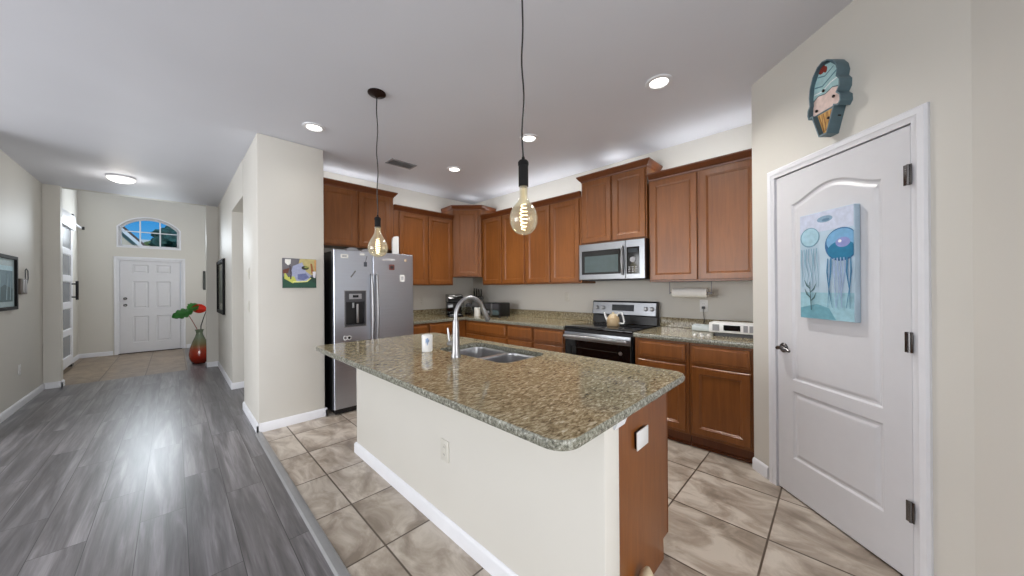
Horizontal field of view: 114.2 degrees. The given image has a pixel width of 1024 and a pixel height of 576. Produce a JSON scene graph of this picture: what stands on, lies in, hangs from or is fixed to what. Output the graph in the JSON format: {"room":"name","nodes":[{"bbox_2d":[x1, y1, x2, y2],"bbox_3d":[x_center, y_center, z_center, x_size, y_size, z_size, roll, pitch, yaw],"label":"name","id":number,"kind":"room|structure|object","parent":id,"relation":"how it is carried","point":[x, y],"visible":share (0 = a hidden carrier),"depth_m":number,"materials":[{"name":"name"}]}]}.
{"room":"kitchen","nodes":[
{"label":"kitchen","id":0,"kind":"room"},
{"bbox_2d":[0,150,62,412],"bbox_3d":[-6.662,-0.021,2.538,2.470,2.780,3.505,0,0,44],"label":"wall","id":1,"kind":"structure","parent":0,"point":[31,335],"depth_m":4.10,"materials":[{"name":"beige paint"}]},
{"bbox_2d":[0,253,18,310],"bbox_3d":[-5.123,-0.056,3.302,1.060,0.580,0.028,0,0,44],"label":"framed picture","id":2,"kind":"object","parent":1,"relation":"attached to","point":[8,263],"visible":1,"depth_m":3.52,"materials":[{"name":"paint"}]},
{"bbox_2d":[0,265,12,301],"bbox_3d":[-5.133,-0.046,3.305,0.860,0.380,0.002,0,0,44],"label":"print","id":3,"kind":"object","parent":2,"relation":"attached to","point":[6,271],"depth_m":3.47,"materials":[{"name":"paint"}]},
{"bbox_2d":[18,364,20,374],"bbox_3d":[-5.613,0.933,3.774,0.072,0.116,0.008,0,0,44],"label":"wall outlet","id":4,"kind":"object","parent":1,"relation":"attached to","point":[19,366],"visible":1,"depth_m":3.76,"materials":[{"name":"white plastic"}]},
{"bbox_2d":[18,268,28,293],"bbox_3d":[-5.676,-0.079,3.849,0.314,0.305,0.036,0,0,44],"label":"wall sconce","id":5,"kind":"object","parent":1,"relation":"attached to","point":[22,283],"visible":0.94,"depth_m":3.79,"materials":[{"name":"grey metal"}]},
{"bbox_2d":[0,344,190,422],"bbox_3d":[-5.730,1.322,5.536,5.350,0.085,2.520,0,0,44],"label":"baseboard","id":6,"kind":"structure","parent":1,"relation":"attached to","point":[12,409],"depth_m":4.32,"materials":[{"name":"white paint"}]},
{"bbox_2d":[62,189,78,356],"bbox_3d":[-7.552,-0.422,5.455,2.880,3.600,0.130,0,0,44],"label":"wall","id":7,"kind":"structure","parent":0,"point":[69,197],"depth_m":6.28,"materials":[{"name":"beige paint"}]},
{"bbox_2d":[62,208,84,369],"bbox_3d":[-7.419,0.034,5.538,2.612,2.645,0.125,0,0,44],"label":"door","id":8,"kind":"structure","parent":7,"relation":"in","point":[69,224],"depth_m":5.61,"materials":[{"name":"white paint"}]},
{"bbox_2d":[62,187,205,206],"bbox_3d":[-5.617,-1.826,5.399,0.120,0.820,2.770,0,0,44],"label":"wall header","id":9,"kind":"structure","parent":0,"point":[62,187],"depth_m":5.12,"materials":[{"name":"beige paint"}]},
{"bbox_2d":[77,190,205,354],"bbox_3d":[-7.692,-0.420,7.440,0.163,3.600,2.770,0,0,44],"label":"wall","id":10,"kind":"structure","parent":0,"point":[100,214],"depth_m":6.81,"materials":[{"name":"beige paint"}]},
{"bbox_2d":[116,217,180,249],"bbox_3d":[-7.895,-1.192,7.225,0.102,0.683,0.945,0,0,44],"label":"window","id":11,"kind":"structure","parent":10,"relation":"in","point":[119,230],"depth_m":7.15,"materials":[{"name":"white paint"}]},
{"bbox_2d":[113,256,185,354],"bbox_3d":[-7.875,0.361,7.233,0.162,2.041,1.052,0,0,44],"label":"door","id":12,"kind":"structure","parent":10,"relation":"in","point":[147,291],"depth_m":7.19,"materials":[{"name":"white paint"}]},
{"bbox_2d":[206,159,243,382],"bbox_3d":[-3.647,-0.040,5.245,3.130,2.780,1.610,0,0,44],"label":"wall","id":13,"kind":"structure","parent":0,"point":[224,222],"depth_m":4.71,"materials":[{"name":"beige paint"}]},
{"bbox_2d":[216,258,224,314],"bbox_3d":[-4.691,-0.018,5.329,1.000,0.850,0.030,0,0,44],"label":"framed picture","id":14,"kind":"object","parent":13,"relation":"attached to","point":[220,265],"visible":1,"depth_m":5.29,"materials":[{"name":"paint"}]},
{"bbox_2d":[219,271,221,302],"bbox_3d":[-4.688,-0.018,5.333,0.660,0.520,0.001,0,0,44],"label":"print","id":15,"kind":"object","parent":14,"relation":"attached to","point":[220,272],"depth_m":5.39,"materials":[{"name":"paint"}]},
{"bbox_2d":[205,361,243,389],"bbox_3d":[-4.144,1.310,5.037,2.586,0.085,1.127,0,0,10],"label":"baseboard","id":16,"kind":"structure","parent":13,"relation":"attached to","point":[236,385],"depth_m":4.83,"materials":[{"name":"white paint"}]},
{"bbox_2d":[243,133,324,423],"bbox_3d":[-2.474,-0.050,3.570,0.890,2.780,0.560,0,0,44],"label":"wall pillar","id":17,"kind":"structure","parent":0,"point":[283,198],"depth_m":3.25,"materials":[{"name":"beige paint"}]},
{"bbox_2d":[243,402,326,432],"bbox_3d":[-2.459,1.298,3.564,0.904,0.085,0.588,0,0,44],"label":"baseboard","id":18,"kind":"structure","parent":17,"relation":"attached to","point":[291,420],"depth_m":3.24,"materials":[{"name":"white paint"}]},
{"bbox_2d":[282,258,315,287],"bbox_3d":[-2.109,-0.146,3.290,0.023,0.290,0.290,0,0,44],"label":"abstract painting","id":19,"kind":"object","parent":17,"relation":"attached to","point":[296,273],"visible":1,"depth_m":3.28,"materials":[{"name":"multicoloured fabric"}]},
{"bbox_2d":[323,171,472,309],"bbox_3d":[-1.635,-0.055,4.908,0.215,2.780,2.525,0,0,44],"label":"wall","id":20,"kind":"structure","parent":0,"point":[433,296],"depth_m":5.08,"materials":[{"name":"beige paint"}]},
{"bbox_2d":[323,177,397,251],"bbox_3d":[-1.974,-0.876,4.166,0.348,0.762,0.968,0,0,44],"label":"upper cabinet","id":21,"kind":"object","parent":20,"relation":"attached to","point":[350,209],"visible":0.72,"depth_m":4.03,"materials":[{"name":"brown wood"}]},
{"bbox_2d":[384,204,453,284],"bbox_3d":[-1.331,-0.573,4.820,0.348,1.067,0.950,0,0,44],"label":"upper cabinet","id":22,"kind":"object","parent":20,"relation":"attached to","point":[426,235],"visible":0.87,"depth_m":4.72,"materials":[{"name":"brown wood"}]},
{"bbox_2d":[413,307,471,316],"bbox_3d":[-1.201,0.377,5.178,0.021,0.100,1.534,0,0,44],"label":"backsplash","id":23,"kind":"structure","parent":20,"relation":"attached to","point":[426,312],"depth_m":5.13,"materials":[{"name":"brown stone"}]},
{"bbox_2d":[441,205,495,277],"bbox_3d":[-0.688,-0.715,5.255,0.652,1.092,0.654,0,0,45],"label":"upper cabinet","id":24,"kind":"object","parent":20,"relation":"attached to","point":[467,221],"visible":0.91,"depth_m":5.06,"materials":[{"name":"brown wood"}]},
{"bbox_2d":[0,0,852,206],"bbox_3d":[-1.433,-1.509,0.778,12.320,0.120,8.320,0,0,44],"label":"ceiling","id":25,"kind":"structure","parent":0,"point":[170,96],"depth_m":2.34,"materials":[{"name":"white paint"}]},
{"bbox_2d":[105,173,135,183],"bbox_3d":[-4.993,-1.384,4.231,0.258,0.074,0.258,0,0,44],"label":"dome light","id":26,"kind":"object","parent":25,"relation":"attached to","point":[119,178],"visible":1,"depth_m":4.17,"materials":[{"name":"white glass"}]},
{"bbox_2d":[302,122,325,132],"bbox_3d":[-1.777,-1.440,2.972,0.184,0.010,0.184,0,0,44],"label":"recessed light","id":27,"kind":"object","parent":25,"relation":"in","point":[314,127],"visible":1,"depth_m":2.96,"materials":[{"name":"white paint"}]},
{"bbox_2d":[367,88,387,256],"bbox_3d":[-1.001,-0.840,2.462,0.142,1.220,0.142,0,0,44],"label":"pendant light","id":28,"kind":"object","parent":25,"relation":"hanging from","point":[376,93],"visible":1,"depth_m":2.46,"materials":[{"name":"brown metal"}]},
{"bbox_2d":[374,215,380,227],"bbox_3d":[-0.999,-0.495,2.462,0.047,0.092,0.047,0,0,44],"label":"socket","id":29,"kind":"object","parent":28,"relation":"attached to","point":[377,219],"depth_m":2.44,"materials":[{"name":"black plastic"}]},
{"bbox_2d":[385,158,416,169],"bbox_3d":[-1.291,-1.444,3.860,0.170,0.008,0.310,0,0,44],"label":"ceiling vent","id":30,"kind":"object","parent":25,"relation":"in","point":[391,161],"visible":1,"depth_m":3.85,"materials":[{"name":"grey plastic"}]},
{"bbox_2d":[447,166,461,171],"bbox_3d":[-0.702,-1.446,4.039,0.184,0.010,0.184,0,0,44],"label":"recessed light","id":31,"kind":"object","parent":25,"relation":"in","point":[451,168],"visible":1,"depth_m":4.03,"materials":[{"name":"white paint"}]},
{"bbox_2d":[510,0,537,234],"bbox_3d":[0.048,-0.846,1.453,0.128,1.225,0.128,0,0,44],"label":"pendant light","id":32,"kind":"object","parent":25,"relation":"hanging from","point":[523,164],"visible":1,"depth_m":1.45,"materials":[{"name":"brown metal"}]},
{"bbox_2d":[518,156,528,187],"bbox_3d":[0.050,-0.510,1.453,0.047,0.130,0.047,0,0,44],"label":"socket","id":33,"kind":"object","parent":32,"relation":"attached to","point":[523,164],"depth_m":1.44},
{"bbox_2d":[520,134,537,142],"bbox_3d":[0.165,-1.453,3.220,0.184,0.010,0.184,0,0,44],"label":"recessed light","id":34,"kind":"object","parent":25,"relation":"in","point":[527,138],"visible":0.92,"depth_m":3.21,"materials":[{"name":"white paint"}]},
{"bbox_2d":[645,74,672,90],"bbox_3d":[1.046,-1.460,2.356,0.184,0.010,0.184,0,0,44],"label":"recessed light","id":35,"kind":"object","parent":25,"relation":"in","point":[660,81],"visible":1,"depth_m":2.35,"materials":[{"name":"white paint"}]},
{"bbox_2d":[0,348,903,575],"bbox_3d":[-2.549,1.389,1.889,15.300,0.100,8.320,0,0,44],"label":"floor","id":36,"kind":"structure","parent":0,"point":[161,474],"depth_m":2.06,"materials":[{"name":"grey wood"}]},
{"bbox_2d":[188,329,206,363],"bbox_3d":[-5.684,1.059,6.021,0.290,0.611,0.290,0,0,44],"label":"vase","id":37,"kind":"object","parent":36,"relation":"on","point":[197,350],"visible":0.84,"depth_m":5.94,"materials":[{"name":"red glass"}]},
{"bbox_2d":[172,303,198,329],"bbox_3d":[-5.763,0.781,5.868,0.116,1.030,0.379,0,0,44],"label":"stem","id":38,"kind":"object","parent":37,"relation":"in","point":[182,313],"visible":0.96,"depth_m":5.87,"materials":[{"name":"plant"}]},
{"bbox_2d":[191,304,205,329],"bbox_3d":[-5.673,0.788,6.008,0.102,0.992,0.220,0,0,44],"label":"stem","id":39,"kind":"object","parent":37,"relation":"in","point":[202,308],"visible":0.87,"depth_m":6.03,"materials":[{"name":"plant"}]},
{"bbox_2d":[191,304,205,312],"bbox_3d":[-5.670,0.373,5.993,0.071,0.163,0.207,0,0,44],"label":"flower","id":40,"kind":"object","parent":39,"relation":"on","point":[202,308],"depth_m":6.02,"materials":[{"name":"red plant"}]},
{"bbox_2d":[255,432,350,575],"bbox_3d":[0.636,1.310,0.139,8.300,0.012,0.054,0,0,44],"label":"trim","id":41,"kind":"structure","parent":36,"relation":"on","point":[331,556],"depth_m":1.92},
{"bbox_2d":[324,247,412,414],"bbox_3d":[-1.767,0.449,3.983,0.806,1.772,0.901,0,0,44],"label":"refrigerator","id":42,"kind":"object","parent":36,"relation":"on","point":[374,303],"visible":0.72,"depth_m":3.62,"materials":[{"name":"silver metal"}]},
{"bbox_2d":[392,236,398,253],"bbox_3d":[-1.436,-0.517,4.070,0.022,0.240,0.080,0,0,44],"label":"cutting board","id":43,"kind":"object","parent":42,"relation":"on","point":[395,240],"visible":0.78,"depth_m":4.06,"materials":[{"name":"white plastic"}]},
{"bbox_2d":[400,275,404,281],"bbox_3d":[-1.315,-0.116,3.963,0.005,0.085,0.058,0,0,44],"label":"magnet","id":44,"kind":"object","parent":42,"relation":"attached to","point":[402,279],"visible":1,"depth_m":3.96,"materials":[{"name":"paint"}]},
{"bbox_2d":[413,323,427,334],"bbox_3d":[-1.408,0.901,4.498,0.625,0.864,0.257,0,0,44],"label":"base cabinet","id":45,"kind":"object","parent":36,"relation":"on","point":[417,328],"visible":0.12,"depth_m":4.29,"materials":[{"name":"brown wood"}]},
{"bbox_2d":[428,320,465,336],"bbox_3d":[-0.883,0.897,5.035,0.625,0.864,1.239,0,0,44],"label":"base cabinet","id":46,"kind":"object","parent":36,"relation":"on","point":[439,327],"visible":0.15,"depth_m":4.57,"materials":[{"name":"brown wood"}]},
{"bbox_2d":[413,307,592,329],"bbox_3d":[-0.358,0.391,4.352,2.382,0.140,1.534,0,0,44],"label":"countertop","id":47,"kind":"structure","parent":46,"relation":"on","point":[522,317],"depth_m":4.47,"materials":[{"name":"brown stone"}]},
{"bbox_2d":[445,294,463,316],"bbox_3d":[-0.840,0.256,4.918,0.267,0.335,0.263,0,0,-21],"label":"coffee maker","id":48,"kind":"object","parent":47,"relation":"on","point":[451,300],"visible":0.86,"depth_m":4.89,"materials":[{"name":"black plastic"}]},
{"bbox_2d":[464,303,472,315],"bbox_3d":[-0.658,0.327,5.042,0.132,0.189,0.132,0,0,44],"label":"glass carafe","id":49,"kind":"object","parent":47,"relation":"on","point":[467,304],"visible":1,"depth_m":5.01,"materials":[{"name":"black glass"}]},
{"bbox_2d":[474,307,479,315],"bbox_3d":[-0.519,0.356,4.948,0.091,0.131,0.092,0,0,44],"label":"paper roll","id":50,"kind":"object","parent":47,"relation":"on","point":[476,309],"visible":0.88,"depth_m":4.91,"materials":[{"name":"white paper"}]},
{"bbox_2d":[472,288,483,314],"bbox_3d":[-0.549,0.214,5.321,0.170,0.416,0.190,0,0,-1],"label":"knife block","id":51,"kind":"object","parent":47,"relation":"on","point":[474,303],"visible":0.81,"depth_m":5.29,"materials":[{"name":"black wood"}]},
{"bbox_2d":[485,302,509,316],"bbox_3d":[-0.226,0.317,4.878,0.220,0.205,0.360,0,0,-40],"label":"toaster oven","id":52,"kind":"object","parent":47,"relation":"on","point":[499,309],"visible":0.84,"depth_m":4.77,"materials":[{"name":"black metal"}]},
{"bbox_2d":[466,320,507,343],"bbox_3d":[-0.156,0.892,4.742,0.867,0.864,0.647,0,0,44],"label":"base cabinet","id":53,"kind":"object","parent":36,"relation":"on","point":[487,331],"visible":0.24,"depth_m":4.46,"materials":[{"name":"brown wood"}]},
{"bbox_2d":[354,368,667,575],"bbox_3d":[-0.228,0.894,2.154,2.249,0.858,0.719,0,0,44],"label":"kitchen island","id":54,"kind":"object","parent":36,"relation":"on","point":[517,506],"visible":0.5,"depth_m":1.49,"materials":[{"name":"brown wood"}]},
{"bbox_2d":[441,438,448,463],"bbox_3d":[-0.366,0.884,1.799,0.072,0.116,0.008,0,0,44],"label":"wall outlet","id":55,"kind":"object","parent":54,"relation":"attached to","point":[444,444],"visible":1,"depth_m":1.79,"materials":[{"name":"beige plastic"}]},
{"bbox_2d":[442,444,445,456],"bbox_3d":[-0.368,0.884,1.797,0.033,0.069,0.002,0,0,44],"label":"receptacle","id":56,"kind":"object","parent":55,"relation":"attached to","point":[443,445],"depth_m":1.80,"materials":[{"name":"beige plastic"}]},
{"bbox_2d":[316,333,684,450],"bbox_3d":[-0.311,0.445,2.067,2.298,0.032,1.050,0,0,44],"label":"island countertop","id":57,"kind":"structure","parent":54,"relation":"on","point":[551,400],"depth_m":1.49,"materials":[{"name":"brown stone"}]},
{"bbox_2d":[422,334,432,351],"bbox_3d":[-0.576,0.374,2.246,0.072,0.113,0.072,0,0,24],"label":"tumbler","id":58,"kind":"object","parent":57,"relation":"on","point":[427,339],"visible":1,"depth_m":2.21,"materials":[{"name":"white ceramic"}]},
{"bbox_2d":[447,296,489,357],"bbox_3d":[-0.281,0.238,2.165,0.114,0.379,0.310,0,0,44],"label":"faucet","id":59,"kind":"object","parent":57,"relation":"on","point":[455,343],"visible":1,"depth_m":2.05,"materials":[{"name":"silver metal"}]},
{"bbox_2d":[448,347,534,362],"bbox_3d":[-0.152,0.556,2.238,0.715,0.190,0.408,0,0,44],"label":"sink","id":60,"kind":"object","parent":57,"relation":"in","point":[494,355],"visible":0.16,"depth_m":2.33,"materials":[{"name":"metal"}]},
{"bbox_2d":[635,425,647,450],"bbox_3d":[0.552,0.637,1.412,0.016,0.078,0.112,0,0,44],"label":"wall outlet","id":61,"kind":"object","parent":54,"relation":"attached to","point":[641,435],"visible":1,"depth_m":1.40,"materials":[{"name":"white plastic"}]},
{"bbox_2d":[508,324,533,347],"bbox_3d":[0.311,0.888,4.285,0.433,0.864,0.647,0,0,44],"label":"base cabinet","id":62,"kind":"object","parent":36,"relation":"on","point":[518,335],"visible":0.25,"depth_m":4.03,"materials":[{"name":"brown wood"}]},
{"bbox_2d":[534,327,565,352],"bbox_3d":[0.626,0.886,3.975,0.445,0.864,0.647,0,0,44],"label":"base cabinet","id":63,"kind":"object","parent":36,"relation":"on","point":[548,339],"visible":0.27,"depth_m":3.73,"materials":[{"name":"brown wood"}]},
{"bbox_2d":[563,300,658,363],"bbox_3d":[1.043,0.723,3.521,0.756,1.145,0.716,0,0,44],"label":"range","id":64,"kind":"object","parent":36,"relation":"on","point":[594,339],"visible":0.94,"depth_m":3.44,"materials":[{"name":"silver metal"}]},
{"bbox_2d":[565,321,657,333],"bbox_3d":[1.052,0.415,3.532,0.756,0.028,0.605,0,0,44],"label":"cooktop","id":65,"kind":"object","parent":64,"relation":"in","point":[596,327],"depth_m":3.43,"materials":[{"name":"black glass"}]},
{"bbox_2d":[604,312,624,325],"bbox_3d":[1.083,0.327,3.516,0.217,0.147,0.132,0,0,16],"label":"kettle","id":66,"kind":"object","parent":64,"relation":"on","point":[612,319],"visible":1,"depth_m":3.47,"materials":[{"name":"beige ceramic"}]},
{"bbox_2d":[639,566,653,575],"bbox_3d":[0.541,1.240,1.344,0.077,0.167,0.110,0,0,44],"label":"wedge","id":67,"kind":"object","parent":36,"relation":"on","point":[646,571],"visible":1,"depth_m":1.36,"materials":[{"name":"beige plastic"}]},
{"bbox_2d":[635,337,691,444],"bbox_3d":[1.512,0.879,3.108,0.459,0.864,0.647,0,0,44],"label":"base cabinet","id":68,"kind":"object","parent":36,"relation":"on","point":[656,353],"visible":0.52,"depth_m":2.81,"materials":[{"name":"brown wood"}]},
{"bbox_2d":[633,317,752,348],"bbox_3d":[1.669,0.375,2.965,0.904,0.140,0.679,0,0,44],"label":"countertop","id":69,"kind":"structure","parent":68,"relation":"on","point":[671,328],"depth_m":2.94,"materials":[{"name":"brown stone"}]},
{"bbox_2d":[692,324,708,331],"bbox_3d":[1.804,0.374,3.121,0.175,0.060,0.100,0,0,44],"label":"storage box","id":70,"kind":"object","parent":69,"relation":"on","point":[695,327],"visible":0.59,"depth_m":3.10,"materials":[{"name":"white plastic"}]},
{"bbox_2d":[709,321,752,337],"bbox_3d":[1.861,0.347,2.777,0.335,0.112,0.172,0,0,42],"label":"radio","id":71,"kind":"object","parent":69,"relation":"on","point":[719,328],"visible":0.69,"depth_m":2.73,"materials":[{"name":"white plastic"}]},
{"bbox_2d":[712,324,718,330],"bbox_3d":[1.719,0.333,2.792,0.050,0.053,0.001,0,0,42],"label":"speaker grille","id":72,"kind":"object","parent":71,"relation":"attached to","point":[715,327],"depth_m":2.79,"materials":[{"name":"grey plastic"}]},
{"bbox_2d":[743,326,747,332],"bbox_3d":[1.872,0.332,2.652,0.030,0.053,0.001,0,0,43],"label":"speaker grille","id":73,"kind":"object","parent":71,"relation":"attached to","point":[745,328],"depth_m":2.65,"materials":[{"name":"grey plastic"}]},
{"bbox_2d":[690,343,753,463],"bbox_3d":[1.833,0.877,2.794,0.434,0.864,0.647,0,0,44],"label":"base cabinet","id":74,"kind":"object","parent":36,"relation":"on","point":[721,377],"visible":0.77,"depth_m":2.56,"materials":[{"name":"brown wood"}]},
{"bbox_2d":[472,123,752,326],"bbox_3d":[0.781,-0.073,4.393,4.170,2.780,0.120,0,0,44],"label":"wall","id":75,"kind":"structure","parent":0,"point":[729,300],"depth_m":3.63,"materials":[{"name":"beige paint"}]},
{"bbox_2d":[480,205,530,284],"bbox_3d":[-0.043,-0.582,4.867,0.894,1.067,0.348,0,0,44],"label":"upper cabinet","id":76,"kind":"object","parent":75,"relation":"attached to","point":[504,250],"visible":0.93,"depth_m":4.72,"materials":[{"name":"brown wood"}]},
{"bbox_2d":[510,309,592,320],"bbox_3d":[0.179,0.367,4.884,2.359,0.100,0.021,0,0,44],"label":"backsplash","id":77,"kind":"structure","parent":75,"relation":"attached to","point":[515,312],"depth_m":4.49,"materials":[{"name":"brown stone"}]},
{"bbox_2d":[523,191,595,283],"bbox_3d":[0.590,-0.587,4.248,0.874,1.067,0.348,0,0,44],"label":"upper cabinet","id":78,"kind":"object","parent":75,"relation":"attached to","point":[552,249],"visible":0.94,"depth_m":4.10,"materials":[{"name":"brown wood"}]},
{"bbox_2d":[576,157,662,244],"bbox_3d":[1.172,-0.892,3.676,0.848,0.789,0.348,0,0,44],"label":"upper cabinet","id":79,"kind":"object","parent":75,"relation":"attached to","point":[615,200],"visible":0.89,"depth_m":3.52,"materials":[{"name":"brown wood"}]},
{"bbox_2d":[579,238,649,280],"bbox_3d":[1.156,-0.288,3.635,0.755,0.412,0.434,0,0,44],"label":"microwave","id":80,"kind":"object","parent":79,"relation":"attached to","point":[624,260],"visible":0.95,"depth_m":3.47,"materials":[{"name":"silver metal"}]},
{"bbox_2d":[647,148,752,281],"bbox_3d":[1.780,-0.596,3.082,0.897,1.067,0.348,0,0,44],"label":"upper cabinet","id":81,"kind":"object","parent":75,"relation":"attached to","point":[700,212],"visible":0.82,"depth_m":2.95,"materials":[{"name":"brown wood"}]},
{"bbox_2d":[669,281,711,294],"bbox_3d":[1.700,0.000,3.164,0.372,0.121,0.030,0,0,44],"label":"paper towel holder","id":82,"kind":"object","parent":81,"relation":"attached to","point":[699,281],"visible":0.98,"depth_m":3.05,"materials":[{"name":"grey metal"}]},
{"bbox_2d":[672,288,708,297],"bbox_3d":[1.700,0.046,3.164,0.300,0.092,0.092,0,0,44],"label":"paper towel roll","id":83,"kind":"object","parent":82,"relation":"hanging from","point":[676,292],"visible":0.98,"depth_m":3.13,"materials":[{"name":"white paper"}]},
{"bbox_2d":[700,300,707,311],"bbox_3d":[1.873,0.174,3.233,0.072,0.116,0.008,0,0,44],"label":"wall outlet","id":84,"kind":"object","parent":75,"relation":"attached to","point":[702,302],"visible":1,"depth_m":3.23,"materials":[{"name":"white plastic"}]},
{"bbox_2d":[660,317,752,328],"bbox_3d":[1.899,0.353,3.200,0.904,0.100,0.021,0,0,44],"label":"backsplash","id":85,"kind":"structure","parent":75,"relation":"attached to","point":[664,321],"depth_m":3.35,"materials":[{"name":"brown stone"}]},
{"bbox_2d":[751,0,975,575],"bbox_3d":[1.815,-0.082,1.835,0.120,2.780,1.140,0,0,-1],"label":"wall","id":86,"kind":"structure","parent":0,"point":[902,56],"depth_m":1.38,"materials":[{"name":"beige paint"}]},
{"bbox_2d":[752,457,768,478],"bbox_3d":[1.688,1.266,1.309,0.176,0.085,2.189,0,0,8],"label":"baseboard","id":87,"kind":"structure","parent":86,"relation":"attached to","point":[760,467],"depth_m":2.33,"materials":[{"name":"white paint"}]},
{"bbox_2d":[807,59,852,136],"bbox_3d":[1.716,-1.029,1.792,0.066,0.401,0.189,0,0,-1],"label":"sign","id":88,"kind":"object","parent":86,"relation":"attached to","point":[831,83],"visible":1,"depth_m":1.77,"materials":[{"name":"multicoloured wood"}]},
{"bbox_2d":[767,102,933,575],"bbox_3d":[1.788,0.264,1.820,0.191,2.090,0.862,0,0,-1],"label":"door","id":89,"kind":"structure","parent":86,"relation":"in","point":[851,418],"depth_m":1.64,"materials":[{"name":"white paint"}]},
{"bbox_2d":[800,204,860,322],"bbox_3d":[1.732,-0.125,1.821,0.040,0.600,0.312,0,0,-1],"label":"picture","id":90,"kind":"object","parent":89,"relation":"attached to","point":[830,271],"visible":1,"depth_m":1.78,"materials":[{"name":"paint"}]},
{"bbox_2d":[971,0,1023,575],"bbox_3d":[2.961,-0.091,-0.458,4.127,2.780,1.110,0,0,44],"label":"wall","id":91,"kind":"structure","parent":0,"point":[997,26],"depth_m":1.18,"materials":[{"name":"beige paint"}]},
{"label":"outside","id":92,"kind":"structure","parent":0,"visible":0},
{"bbox_3d":[-28.887,1.770,28.302,59.100,0.150,50.000,0,0,44],"label":"ground","id":93,"kind":"structure","parent":92,"visible":0},
{"bbox_2d":[122,227,145,245],"bbox_3d":[-21.242,-1.047,17.508,7.760,5.360,3.000,0,0,44],"label":"neighbor house","id":94,"kind":"structure","parent":93,"relation":"on","point":[128,238],"depth_m":15.61,"materials":[{"name":"paint"}]},
{"bbox_2d":[148,226,176,247],"bbox_3d":[-19.029,-1.062,19.308,2.494,5.380,2.994,0,0,44],"label":"tree","id":95,"kind":"object","parent":93,"relation":"on","point":[166,240],"visible":0.23,"depth_m":18.22,"materials":[{"name":"green plant"}]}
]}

